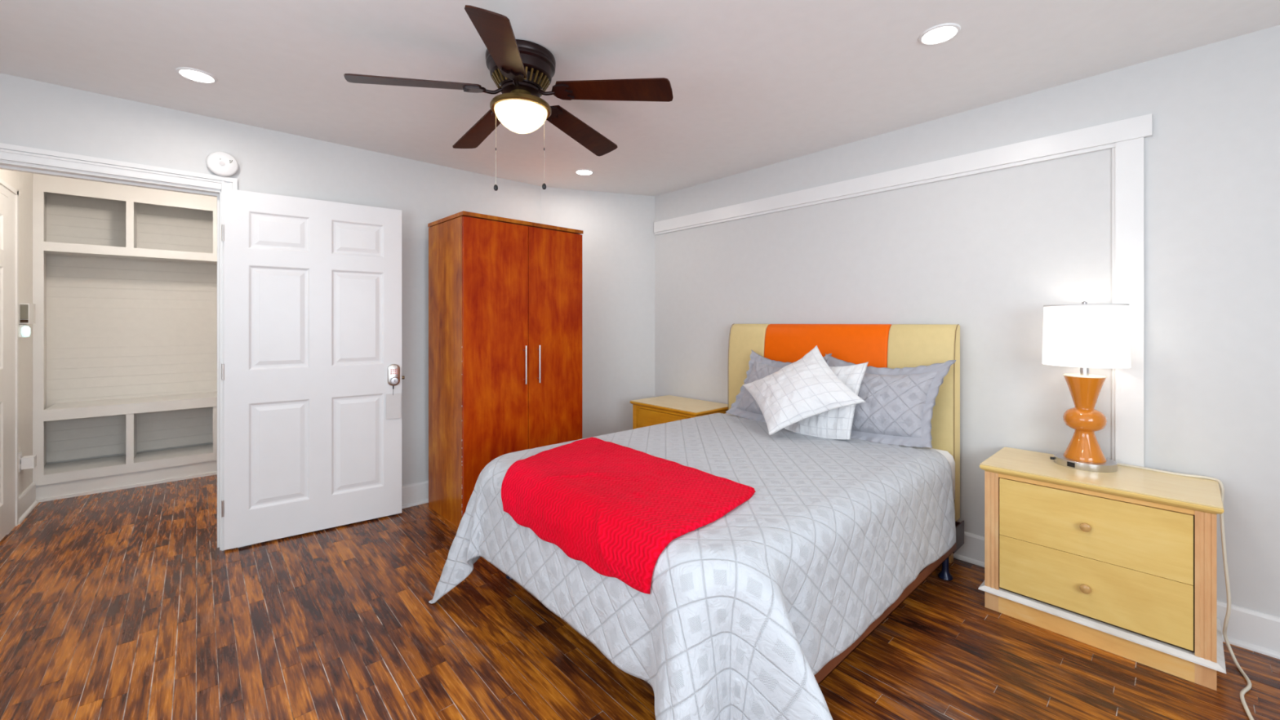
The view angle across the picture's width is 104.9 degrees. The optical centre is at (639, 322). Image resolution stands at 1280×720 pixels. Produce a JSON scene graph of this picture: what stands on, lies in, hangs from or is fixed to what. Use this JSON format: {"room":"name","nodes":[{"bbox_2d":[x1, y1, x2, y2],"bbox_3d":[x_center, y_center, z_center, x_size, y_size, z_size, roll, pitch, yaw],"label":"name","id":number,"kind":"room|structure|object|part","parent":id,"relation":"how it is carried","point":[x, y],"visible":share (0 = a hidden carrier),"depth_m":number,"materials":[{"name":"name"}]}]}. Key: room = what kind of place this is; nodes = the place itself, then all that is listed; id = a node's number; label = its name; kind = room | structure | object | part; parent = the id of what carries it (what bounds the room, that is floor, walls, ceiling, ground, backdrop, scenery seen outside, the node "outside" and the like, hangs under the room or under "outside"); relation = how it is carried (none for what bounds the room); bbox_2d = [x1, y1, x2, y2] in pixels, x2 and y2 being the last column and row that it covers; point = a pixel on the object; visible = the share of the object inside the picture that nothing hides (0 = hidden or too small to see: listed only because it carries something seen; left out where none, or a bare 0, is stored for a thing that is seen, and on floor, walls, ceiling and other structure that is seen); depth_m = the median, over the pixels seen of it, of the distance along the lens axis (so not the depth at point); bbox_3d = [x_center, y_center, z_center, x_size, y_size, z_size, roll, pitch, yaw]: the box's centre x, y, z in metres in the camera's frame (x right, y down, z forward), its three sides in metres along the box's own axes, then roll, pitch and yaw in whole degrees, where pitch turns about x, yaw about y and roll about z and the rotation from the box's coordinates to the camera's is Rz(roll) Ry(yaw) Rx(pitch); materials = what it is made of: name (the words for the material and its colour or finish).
{"room":"bedroom","nodes":[
{"label":"bedroom","id":0,"kind":"room"},
{"bbox_2d":[0,168,47,495],"bbox_3d":[-3.939,0.095,3.000,0.100,2.490,2.170,0,0,-42],"label":"wall","id":1,"kind":"structure","parent":0,"point":[22,182],"depth_m":3.38,"materials":[{"name":"paint"}]},
{"bbox_2d":[0,192,8,541],"bbox_3d":[-3.584,0.261,2.655,0.067,2.035,0.892,0,0,-42],"label":"door","id":2,"kind":"structure","parent":1,"relation":"in","point":[3,199],"depth_m":2.92,"materials":[{"name":"paint"}]},
{"bbox_2d":[0,177,18,534],"bbox_3d":[-3.614,0.228,2.657,0.124,2.125,1.185,0,0,-42],"label":"trim","id":3,"kind":"structure","parent":1,"relation":"attached to","point":[6,189],"depth_m":3.08,"materials":[{"name":"paint"}]},
{"bbox_2d":[18,452,22,471],"bbox_3d":[-4.079,0.920,3.237,0.009,0.120,0.080,0,0,-42],"label":"wall outlet","id":4,"kind":"object","parent":1,"relation":"attached to","point":[20,453],"visible":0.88,"depth_m":3.23,"materials":[{"name":"white plastic"}]},
{"bbox_2d":[21,454,36,469],"bbox_3d":[-4.075,0.932,3.281,0.056,0.075,0.070,0,0,-42],"label":"plug adapter","id":5,"kind":"object","parent":4,"relation":"attached to","point":[28,461],"visible":1,"depth_m":3.26,"materials":[{"name":"white plastic"}]},
{"bbox_2d":[18,324,31,337],"bbox_3d":[-4.080,0.058,3.266,0.047,0.085,0.056,0,0,-42],"label":"night light","id":6,"kind":"object","parent":1,"relation":"attached to","point":[24,331],"visible":1,"depth_m":3.25,"materials":[{"name":"white plastic"}]},
{"bbox_2d":[18,303,35,324],"bbox_3d":[-4.115,-0.058,3.303,0.045,0.135,0.164,0,0,-42],"label":"wall thermostat","id":7,"kind":"object","parent":1,"relation":"attached to","point":[26,311],"visible":0.95,"depth_m":3.25,"materials":[{"name":"paint"}]},
{"bbox_2d":[18,482,39,524],"bbox_3d":[-4.140,1.215,3.320,0.030,0.150,0.505,0,0,-42],"label":"baseboard","id":8,"kind":"structure","parent":1,"relation":"attached to","point":[28,502],"depth_m":3.33,"materials":[{"name":"paint"}]},
{"bbox_2d":[47,275,215,464],"bbox_3d":[-4.059,0.095,4.419,1.820,2.490,0.100,0,0,-42],"label":"wall","id":9,"kind":"structure","parent":0,"point":[188,446],"depth_m":4.11,"materials":[{"name":"paint"}]},
{"bbox_2d":[0,72,541,485],"bbox_3d":[-1.854,0.095,3.337,4.510,2.490,0.120,0,0,-42],"label":"wall","id":10,"kind":"structure","parent":0,"point":[37,114],"depth_m":3.07,"materials":[{"name":"paint"}]},
{"bbox_2d":[0,159,221,550],"bbox_3d":[-2.770,0.268,2.513,0.986,2.045,0.129,0,0,-42],"label":"trim","id":11,"kind":"structure","parent":10,"relation":"attached to","point":[4,164],"depth_m":2.77,"materials":[{"name":"paint"}]},
{"bbox_2d":[0,142,237,190],"bbox_3d":[-2.853,-0.786,2.341,1.452,0.072,0.022,0,0,-42],"label":"trim","id":12,"kind":"structure","parent":10,"relation":"attached to","point":[13,153],"depth_m":2.48,"materials":[{"name":"paint"}]},
{"bbox_2d":[205,151,238,176],"bbox_3d":[-2.354,-0.892,2.774,0.140,0.140,0.046,0,0,-42],"label":"smoke detector","id":13,"kind":"object","parent":10,"relation":"attached to","point":[220,163],"visible":1,"depth_m":2.76,"materials":[{"name":"white plastic"}]},
{"bbox_2d":[221,180,237,551],"bbox_3d":[-2.340,0.234,2.804,0.069,2.112,0.022,0,0,-42],"label":"trim","id":14,"kind":"structure","parent":10,"relation":"attached to","point":[224,184],"depth_m":2.78,"materials":[{"name":"paint"}]},
{"bbox_2d":[221,188,404,550],"bbox_3d":[-1.964,0.263,3.035,0.941,2.030,0.088,0,0,-36],"label":"door","id":15,"kind":"structure","parent":10,"relation":"in","point":[313,287],"depth_m":3.00,"materials":[{"name":"paint"}]},
{"bbox_3d":[-2.132,-0.532,2.915,0.254,0.175,0.006,0,0,-36],"label":"panel","id":16,"kind":"part","parent":15,"relation":"part of","materials":[{"name":"paint"}]},
{"bbox_3d":[-2.132,-0.026,2.915,0.254,0.565,0.006,0,0,-36],"label":"panel","id":17,"kind":"part","parent":15,"relation":"part of","materials":[{"name":"paint"}]},
{"bbox_3d":[-2.132,0.772,2.915,0.254,0.572,0.006,0,0,-36],"label":"panel","id":18,"kind":"part","parent":15,"relation":"part of","materials":[{"name":"paint"}]},
{"bbox_3d":[-1.806,-0.532,3.155,0.254,0.175,0.006,0,0,-36],"label":"panel","id":19,"kind":"part","parent":15,"relation":"part of","materials":[{"name":"paint"}]},
{"bbox_3d":[-1.806,-0.026,3.155,0.254,0.565,0.006,0,0,-36],"label":"panel","id":20,"kind":"part","parent":15,"relation":"part of","materials":[{"name":"paint"}]},
{"bbox_3d":[-1.806,0.772,3.155,0.254,0.572,0.006,0,0,-36],"label":"panel","id":21,"kind":"part","parent":15,"relation":"part of","materials":[{"name":"paint"}]},
{"bbox_2d":[386,386,400,419],"bbox_3d":[-1.631,0.529,3.257,0.088,0.218,0.007,0,0,-36],"label":"tag","id":22,"kind":"object","parent":15,"relation":"hanging from","point":[393,400],"visible":1,"depth_m":3.26,"materials":[{"name":"white paper"}]},
{"bbox_2d":[237,480,428,547],"bbox_3d":[-1.569,1.215,3.492,1.998,0.150,0.030,0,0,-42],"label":"baseboard","id":23,"kind":"structure","parent":10,"relation":"attached to","point":[414,494],"depth_m":3.47,"materials":[{"name":"paint"}]},
{"bbox_2d":[541,186,654,438],"bbox_3d":[-0.350,0.095,4.334,0.940,2.490,0.410,0,0,-42],"label":"wall","id":24,"kind":"structure","parent":0,"point":[618,236],"depth_m":4.37,"materials":[{"name":"paint"}]},
{"bbox_2d":[0,474,1279,719],"bbox_3d":[-0.783,1.315,2.222,4.610,0.051,7.750,0,0,-42],"label":"floor","id":25,"kind":"structure","parent":0,"point":[123,604],"depth_m":1.97,"materials":[{"name":"brown wood"}]},
{"bbox_2d":[32,173,217,502],"bbox_3d":[-3.867,0.063,4.205,1.619,2.453,0.437,0,0,-42],"label":"built-in shelving","id":26,"kind":"object","parent":25,"relation":"on","point":[102,236],"visible":0.69,"depth_m":4.02,"materials":[{"name":"paint"}]},
{"bbox_3d":[-3.729,1.279,4.052,1.619,0.022,0.012,0,0,-42],"label":"shoe moulding","id":27,"kind":"part","parent":26,"relation":"part of","materials":[{"name":"paint"}]},
{"bbox_3d":[-3.732,-1.040,4.054,1.520,0.200,0.020,0,0,-42],"label":"rail","id":28,"kind":"part","parent":26,"relation":"part of","materials":[{"name":"paint"}]},
{"bbox_2d":[43,241,217,262],"bbox_3d":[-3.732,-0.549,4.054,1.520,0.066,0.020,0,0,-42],"label":"shelf","id":29,"kind":"object","parent":26,"relation":"attached to","point":[129,251],"depth_m":3.82,"materials":[{"name":"paint"}]},
{"bbox_3d":[-3.732,1.135,4.054,1.520,0.070,0.020,0,0,-42],"label":"rail","id":30,"kind":"part","parent":26,"relation":"part of","materials":[{"name":"paint"}]},
{"bbox_3d":[-3.864,0.672,4.201,1.520,0.079,0.426,0,0,-42],"label":"bench seat","id":31,"kind":"part","parent":26,"relation":"part of","materials":[{"name":"paint"}]},
{"bbox_2d":[427,210,582,526],"bbox_3d":[-0.943,0.300,3.559,0.936,1.980,0.588,0,0,-44],"label":"wardrobe","id":32,"kind":"object","parent":25,"relation":"on","point":[505,294],"visible":0.87,"depth_m":3.29,"materials":[{"name":"brown wood"}]},
{"bbox_3d":[-1.288,0.314,3.261,0.018,1.952,0.529,0,0,-44],"label":"panel","id":33,"kind":"part","parent":32,"relation":"part of","materials":[{"name":"brown wood"}]},
{"bbox_3d":[-0.937,0.298,3.219,0.458,1.913,0.019,0,0,-44],"label":"door","id":34,"kind":"part","parent":32,"relation":"part of","materials":[{"name":"brown wood"}]},
{"bbox_3d":[-0.955,-0.678,3.571,0.936,0.024,0.554,0,0,-44],"label":"panel","id":35,"kind":"part","parent":32,"relation":"part of","materials":[{"name":"brown wood"}]},
{"bbox_3d":[-0.788,-0.653,3.401,0.892,0.026,0.020,0,0,-44],"label":"rail","id":36,"kind":"part","parent":32,"relation":"part of","materials":[{"name":"brown wood"}]},
{"bbox_3d":[-0.769,0.288,3.326,0.012,0.260,0.012,0,0,-44],"label":"handle","id":37,"kind":"part","parent":32,"relation":"part of","materials":[{"name":"metal"}]},
{"bbox_3d":[-0.692,0.288,3.402,0.012,0.260,0.012,0,0,-44],"label":"handle","id":38,"kind":"part","parent":32,"relation":"part of","materials":[{"name":"metal"}]},
{"bbox_3d":[-0.606,0.298,3.545,0.464,1.913,0.019,0,0,-44],"label":"door","id":39,"kind":"part","parent":32,"relation":"part of","materials":[{"name":"brown wood"}]},
{"bbox_2d":[630,395,728,429],"bbox_3d":[0.321,0.965,3.909,0.462,0.650,0.724,0,0,-42],"label":"nightstand","id":40,"kind":"object","parent":25,"relation":"on","point":[649,411],"visible":0.11,"depth_m":3.83,"materials":[{"name":"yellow wood"}]},
{"bbox_3d":[-0.028,0.932,4.019,0.034,0.519,0.051,0,0,-42],"label":"corner post","id":41,"kind":"part","parent":40,"relation":"part of","materials":[{"name":"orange wood"}]},
{"bbox_3d":[0.177,0.818,3.779,0.015,0.250,0.573,0,0,-42],"label":"drawer","id":42,"kind":"part","parent":40,"relation":"part of","materials":[{"name":"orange wood"}]},
{"bbox_3d":[0.180,0.681,3.781,0.018,0.017,0.580,0,0,-42],"label":"rail","id":43,"kind":"part","parent":40,"relation":"part of","materials":[{"name":"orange wood"}]},
{"bbox_3d":[0.324,0.659,3.912,0.453,0.028,0.714,0,0,-42],"label":"moulding","id":44,"kind":"part","parent":40,"relation":"part of","materials":[{"name":"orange wood"}]},
{"bbox_3d":[0.553,0.944,3.671,0.425,0.542,0.015,0,0,-42],"label":"panel","id":45,"kind":"part","parent":40,"relation":"part of","materials":[{"name":"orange wood"}]},
{"bbox_2d":[506,323,964,684],"bbox_3d":[0.521,0.649,2.558,1.883,1.281,1.554,0,0,-42],"label":"bed","id":46,"kind":"object","parent":25,"relation":"on","point":[893,346],"visible":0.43,"depth_m":2.79,"materials":[{"name":"beige wood"}]},
{"bbox_2d":[428,413,955,719],"bbox_3d":[0.373,0.965,2.285,2.030,0.647,1.864,0,0,-42],"label":"quilt","id":47,"kind":"object","parent":46,"relation":"on","point":[742,610],"visible":0.73,"depth_m":1.64,"materials":[{"name":"grey fabric"}]},
{"bbox_2d":[501,436,755,594],"bbox_3d":[-0.119,0.709,2.029,0.668,0.201,1.166,0,0,-42],"label":"throw blanket","id":48,"kind":"object","parent":47,"relation":"on","point":[613,508],"visible":1,"depth_m":1.78,"materials":[{"name":"red fabric"}]},
{"bbox_2d":[725,349,831,422],"bbox_3d":[0.883,0.421,3.207,0.205,0.466,0.705,0,0,-42],"label":"bed pillow","id":49,"kind":"object","parent":47,"relation":"on","point":[745,406],"visible":0.32,"depth_m":3.29,"materials":[{"name":"grey fabric"}]},
{"bbox_2d":[742,345,866,435],"bbox_3d":[0.874,0.378,2.795,0.773,0.489,0.336,0,0,36],"label":"cushion","id":50,"kind":"object","parent":47,"relation":"on","point":[807,387],"visible":1,"depth_m":2.71,"materials":[{"name":"white fabric"}]},
{"bbox_2d":[784,359,868,439],"bbox_3d":[1.061,0.432,2.812,0.182,0.432,0.440,0,0,-42],"label":"cushion","id":51,"kind":"object","parent":47,"relation":"on","point":[834,424],"visible":0.38,"depth_m":2.71,"materials":[{"name":"white fabric"}]},
{"bbox_2d":[825,353,955,448],"bbox_3d":[1.311,0.423,2.718,0.228,0.463,0.715,0,0,-42],"label":"bed pillow","id":52,"kind":"object","parent":47,"relation":"on","point":[897,410],"visible":0.66,"depth_m":2.59,"materials":[{"name":"grey fabric"}]},
{"bbox_3d":[0.794,0.530,3.592,0.092,1.039,0.308,0,0,-42],"label":"headboard panel","id":53,"kind":"part","parent":46,"relation":"part of","materials":[{"name":"beige leather"}]},
{"bbox_3d":[1.174,0.530,3.170,0.092,1.039,0.828,0,0,-42],"label":"headboard panel","id":54,"kind":"part","parent":46,"relation":"part of","materials":[{"name":"orange leather"}]},
{"bbox_3d":[0.953,1.117,1.931,1.680,0.050,0.045,0,0,-42],"label":"rail","id":55,"kind":"part","parent":46,"relation":"part of","materials":[{"name":"brown wood"}]},
{"bbox_3d":[1.567,0.530,2.735,0.092,1.039,0.344,0,0,-42],"label":"headboard panel","id":56,"kind":"part","parent":46,"relation":"part of","materials":[{"name":"beige leather"}]},
{"bbox_3d":[1.543,1.214,2.486,0.066,0.152,0.066,0,0,-42],"label":"leg","id":57,"kind":"part","parent":46,"relation":"part of","materials":[{"name":"black metal"}]},
{"bbox_3d":[1.660,1.160,2.662,0.040,0.260,0.050,0,0,-42],"label":"headboard leg","id":58,"kind":"part","parent":46,"relation":"part of","materials":[{"name":"yellow wood"}]},
{"bbox_3d":[0.440,1.031,2.485,1.880,0.202,1.445,0,0,-42],"label":"box spring","id":59,"kind":"object","parent":46,"relation":"on","visible":0},
{"bbox_2d":[724,413,955,499],"bbox_3d":[0.427,0.792,2.470,1.931,0.271,1.506,0,0,-42],"label":"mattress","id":60,"kind":"object","parent":59,"relation":"on","point":[948,456],"visible":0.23,"depth_m":2.52,"materials":[{"name":"white fabric"}]},
{"bbox_2d":[977,447,1226,690],"bbox_3d":[1.940,0.965,2.110,0.462,0.650,0.724,0,0,-42],"label":"nightstand","id":61,"kind":"object","parent":25,"relation":"on","point":[1122,562],"visible":0.98,"depth_m":1.94,"materials":[{"name":"yellow wood"}]},
{"bbox_3d":[1.591,0.932,2.220,0.034,0.519,0.051,0,0,-42],"label":"corner post","id":62,"kind":"part","parent":61,"relation":"part of","materials":[{"name":"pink wood"}]},
{"bbox_3d":[1.780,1.064,1.966,0.030,0.035,0.035,0,0,-42],"label":"knob","id":63,"kind":"part","parent":61,"relation":"part of","materials":[{"name":"beige wood"}]},
{"bbox_3d":[1.780,0.818,1.966,0.030,0.035,0.035,0,0,-42],"label":"knob","id":64,"kind":"part","parent":61,"relation":"part of","materials":[{"name":"beige wood"}]},
{"bbox_2d":[1041,301,1131,472],"bbox_3d":[1.988,0.273,2.201,0.295,0.735,0.295,0,0,-42],"label":"table lamp","id":65,"kind":"object","parent":61,"relation":"on","point":[1085,335],"visible":1,"depth_m":2.13,"materials":[{"name":"orange ceramic glaze"},{"name":"brushed steel"},{"name":"white lampshade fabric"}]},
{"bbox_2d":[1066,461,1075,467],"bbox_3d":[1.892,0.624,2.159,0.005,0.020,0.028,0,0,-23],"label":"power outlet","id":66,"kind":"object","parent":65,"relation":"attached to","point":[1069,464],"depth_m":2.16,"materials":[{"name":"black plastic"}]},
{"bbox_3d":[1.988,0.059,2.201,0.295,0.269,0.295,0,0,-42],"label":"lamp shade","id":67,"kind":"part","parent":65,"relation":"part of","materials":[{"name":"white fabric"}]},
{"bbox_3d":[1.796,1.062,1.981,0.015,0.233,0.573,0,0,-42],"label":"drawer","id":68,"kind":"part","parent":61,"relation":"part of","materials":[{"name":"yellow wood"}]},
{"bbox_3d":[1.796,0.818,1.981,0.015,0.250,0.573,0,0,-42],"label":"drawer","id":69,"kind":"part","parent":61,"relation":"part of","materials":[{"name":"yellow wood"}]},
{"bbox_3d":[1.799,0.681,1.983,0.018,0.017,0.580,0,0,-42],"label":"rail","id":70,"kind":"part","parent":61,"relation":"part of","materials":[{"name":"brown wood"}]},
{"bbox_3d":[1.944,0.659,2.113,0.453,0.028,0.714,0,0,-42],"label":"moulding","id":71,"kind":"part","parent":61,"relation":"part of","materials":[{"name":"brown wood"}]},
{"bbox_3d":[1.942,1.204,2.112,0.447,0.023,0.724,0,0,-42],"label":"moulding","id":72,"kind":"part","parent":61,"relation":"part of","materials":[{"name":"white wood"}]},
{"bbox_3d":[2.013,0.932,1.751,0.034,0.519,0.051,0,0,-42],"label":"corner post","id":73,"kind":"part","parent":61,"relation":"part of","materials":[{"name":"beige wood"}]},
{"bbox_2d":[1117,462,1253,719],"bbox_3d":[2.095,0.960,1.802,0.336,0.662,0.886,0,0,18],"label":"lamp cord","id":74,"kind":"object","parent":25,"relation":"on","point":[1244,691],"visible":0.83,"depth_m":1.88,"materials":[{"name":"white plastic"}]},
{"bbox_2d":[0,0,1279,196],"bbox_3d":[-0.783,-1.200,2.222,4.610,0.100,7.750,0,0,-42],"label":"ceiling","id":75,"kind":"structure","parent":0,"point":[755,84],"depth_m":2.15,"materials":[{"name":"paint"}]},
{"bbox_2d":[175,66,217,83],"bbox_3d":[-2.061,-1.147,2.289,0.146,0.007,0.146,0,0,-42],"label":"recessed light","id":76,"kind":"object","parent":75,"relation":"in","point":[197,75],"visible":1,"depth_m":2.28,"materials":[{"name":"white plastic"}]},
{"bbox_2d":[343,4,673,191],"bbox_3d":[-0.542,-0.858,2.172,1.286,0.584,1.239,0,0,-42],"label":"ceiling fan","id":77,"kind":"object","parent":75,"relation":"hanging from","point":[523,69],"visible":1,"depth_m":2.05,"materials":[{"name":"brown wood"}]},
{"bbox_3d":[-0.898,-0.962,1.978,0.502,0.006,0.136,-7,16,-22],"label":"fan blade","id":78,"kind":"part","parent":77,"relation":"part of","materials":[{"name":"brown wood"}]},
{"bbox_3d":[-0.785,-0.962,2.451,0.136,0.006,0.502,-17,5,-41],"label":"fan blade","id":79,"kind":"part","parent":77,"relation":"part of","materials":[{"name":"brown wood"}]},
{"bbox_3d":[-0.622,-0.987,2.094,0.094,0.032,0.015,-7,16,-22],"label":"iron arm","id":80,"kind":"part","parent":77,"relation":"part of","materials":[{"name":"brown metal"}]},
{"bbox_3d":[-0.620,-0.752,2.116,0.002,0.324,0.002,0,0,-42],"label":"pull chain","id":81,"kind":"part","parent":77,"relation":"part of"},
{"bbox_3d":[-0.620,-0.580,2.116,0.018,0.028,0.018,0,0,-42],"label":"pull knob","id":82,"kind":"part","parent":77,"relation":"part of","materials":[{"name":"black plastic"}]},
{"bbox_3d":[-0.483,-0.962,1.724,0.136,0.006,0.502,13,5,-6],"label":"fan blade","id":83,"kind":"part","parent":77,"relation":"part of","materials":[{"name":"brown wood"}]},
{"bbox_3d":[-0.509,-0.987,2.023,0.015,0.032,0.094,13,5,-6],"label":"iron arm","id":84,"kind":"part","parent":77,"relation":"part of","materials":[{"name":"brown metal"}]},
{"bbox_3d":[-0.516,-0.875,2.136,0.224,0.098,0.224,0,0,-42],"label":"lamp shade","id":85,"kind":"part","parent":77,"relation":"part of","materials":[{"name":"white glass"}]},
{"bbox_3d":[-0.412,-0.754,2.116,0.002,0.319,0.002,0,0,-42],"label":"pull chain","id":86,"kind":"part","parent":77,"relation":"part of","materials":[{"name":"silver metal"}]},
{"bbox_3d":[-0.412,-0.585,2.116,0.018,0.028,0.018,0,0,-42],"label":"pull knob","id":87,"kind":"part","parent":77,"relation":"part of","materials":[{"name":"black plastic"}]},
{"bbox_3d":[-0.406,-0.987,2.108,0.094,0.032,0.015,6,-12,13],"label":"iron arm","id":88,"kind":"part","parent":77,"relation":"part of","materials":[{"name":"brown metal"}]},
{"bbox_3d":[-0.300,-0.962,2.489,0.136,0.006,0.502,-15,-14,29],"label":"fan blade","id":89,"kind":"part","parent":77,"relation":"part of","materials":[{"name":"brown wood"}]},
{"bbox_3d":[-0.114,-0.962,2.040,0.502,0.006,0.136,6,-12,13],"label":"fan blade","id":90,"kind":"part","parent":77,"relation":"part of","materials":[{"name":"brown wood"}]},
{"bbox_2d":[574,168,593,175],"bbox_3d":[-0.426,-1.147,3.761,0.146,0.007,0.146,0,0,-42],"label":"recessed light","id":91,"kind":"object","parent":75,"relation":"in","point":[580,171],"visible":1,"depth_m":3.74,"materials":[{"name":"white plastic"}]},
{"bbox_2d":[918,22,960,44],"bbox_3d":[1.193,-1.147,1.963,0.146,0.007,0.146,0,0,-42],"label":"recessed light","id":92,"kind":"object","parent":75,"relation":"in","point":[940,33],"visible":1,"depth_m":1.95,"materials":[{"name":"white plastic"}]},
{"bbox_2d":[654,24,1279,617],"bbox_3d":[1.652,0.095,2.887,0.100,2.490,5.480,0,0,-42],"label":"wall","id":93,"kind":"structure","parent":0,"point":[984,253],"depth_m":2.42,"materials":[{"name":"paint"}]},
{"bbox_2d":[654,142,1115,461],"bbox_3d":[1.149,0.163,3.359,0.016,1.954,3.025,0,0,-42],"label":"trim","id":94,"kind":"structure","parent":93,"relation":"attached to","point":[1109,145],"depth_m":2.56,"materials":[{"name":"paint"}]},
{"bbox_2d":[653,113,1152,232],"bbox_3d":[1.185,-0.861,3.311,0.028,0.093,3.135,0,0,-42],"label":"trim","id":95,"kind":"structure","parent":93,"relation":"attached to","point":[1139,126],"depth_m":2.72,"materials":[{"name":"paint"}]},
{"bbox_2d":[953,531,1279,659],"bbox_3d":[1.748,1.215,2.684,0.030,0.150,4.850,0,0,-42],"label":"baseboard","id":96,"kind":"structure","parent":93,"relation":"attached to","point":[1253,630],"depth_m":1.96,"materials":[{"name":"paint"}]},
{"bbox_2d":[1115,137,1144,466],"bbox_3d":[2.190,0.163,2.200,0.021,1.954,0.090,0,0,-42],"label":"trim","id":97,"kind":"structure","parent":93,"relation":"attached to","point":[1130,153],"depth_m":2.19,"materials":[{"name":"paint"}]}
]}

